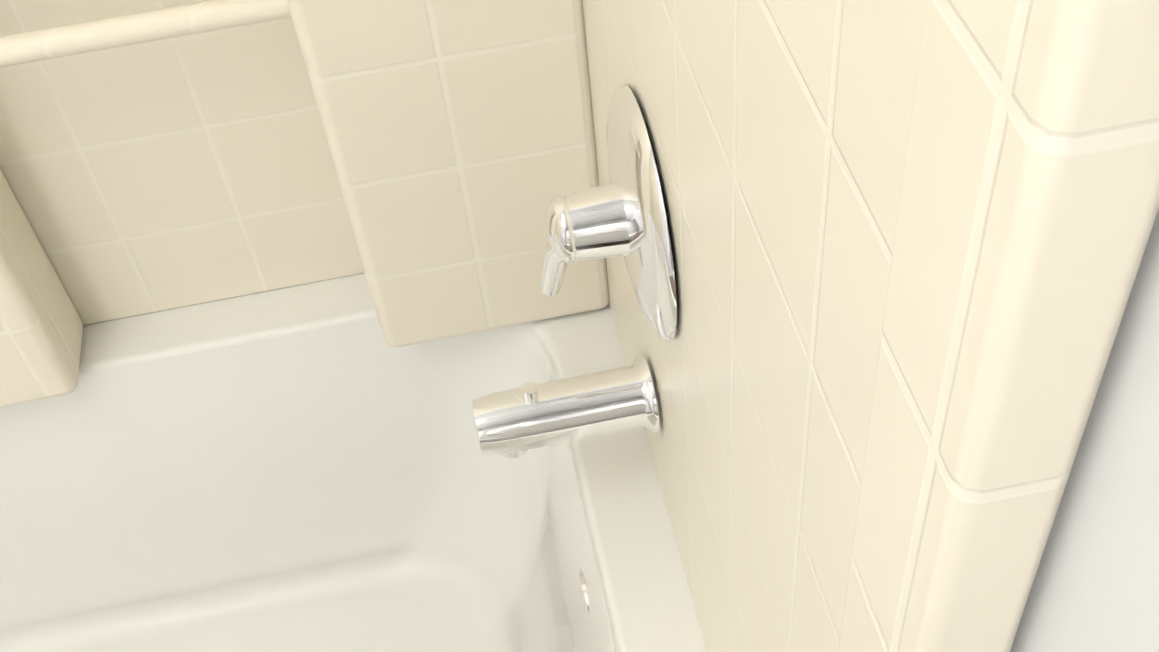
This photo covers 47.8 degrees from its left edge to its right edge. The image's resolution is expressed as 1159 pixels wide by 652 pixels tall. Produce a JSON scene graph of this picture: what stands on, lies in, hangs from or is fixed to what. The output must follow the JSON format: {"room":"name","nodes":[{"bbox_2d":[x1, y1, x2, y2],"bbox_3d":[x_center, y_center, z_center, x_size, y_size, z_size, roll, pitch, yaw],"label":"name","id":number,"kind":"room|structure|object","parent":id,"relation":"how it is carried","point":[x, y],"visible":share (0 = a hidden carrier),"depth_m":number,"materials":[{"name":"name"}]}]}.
{"room":"bathroom","nodes":[
{"label":"bathroom","id":0,"kind":"room"},
{"bbox_2d":[1010,209,1158,651],"bbox_3d":[0.227,-0.051,-0.597,0.120,3.600,2.985,-11,48,-4],"label":"wall","id":1,"kind":"structure","parent":0,"point":[1095,587],"depth_m":0.30,"materials":[{"name":"white paint"}]},
{"bbox_3d":[-2.538,2.136,0.185,6.260,0.050,4.065,-11,48,-4],"label":"floor","id":2,"kind":"structure","parent":0,"visible":0},
{"bbox_2d":[0,273,706,651],"bbox_3d":[-0.622,0.449,1.181,1.494,0.440,0.757,-11,48,-4],"label":"bathtub","id":3,"kind":"object","parent":2,"relation":"on","point":[308,467],"visible":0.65,"depth_m":1.35,"materials":[{"name":"white ceramic"}]},
{"bbox_3d":[-0.886,-0.916,0.309,1.620,3.600,0.120,-11,48,-4],"label":"wall","id":4,"kind":"structure","parent":0,"visible":0},
{"bbox_2d":[0,0,1158,651],"bbox_3d":[-0.695,-0.190,0.446,1.494,1.515,0.802,-11,48,-4],"label":"tub surround","id":5,"kind":"object","parent":4,"relation":"attached to","point":[908,240],"visible":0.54,"depth_m":0.62,"materials":[{"name":"beige tile"}]},
{"bbox_2d":[472,355,659,458],"bbox_3d":[-0.013,0.063,0.997,0.137,0.064,0.060,-11,48,-4],"label":"tub spout","id":6,"kind":"object","parent":5,"relation":"attached to","point":[516,422],"visible":0.98,"depth_m":0.98,"materials":[{"name":"silver metal"}]},
{"bbox_2d":[540,85,676,340],"bbox_3d":[0.007,-0.064,0.828,0.073,0.164,0.164,-11,48,-4],"label":"shower valve","id":7,"kind":"object","parent":5,"relation":"attached to","point":[622,213],"visible":1,"depth_m":0.81,"materials":[{"name":"silver metal"}]}
]}

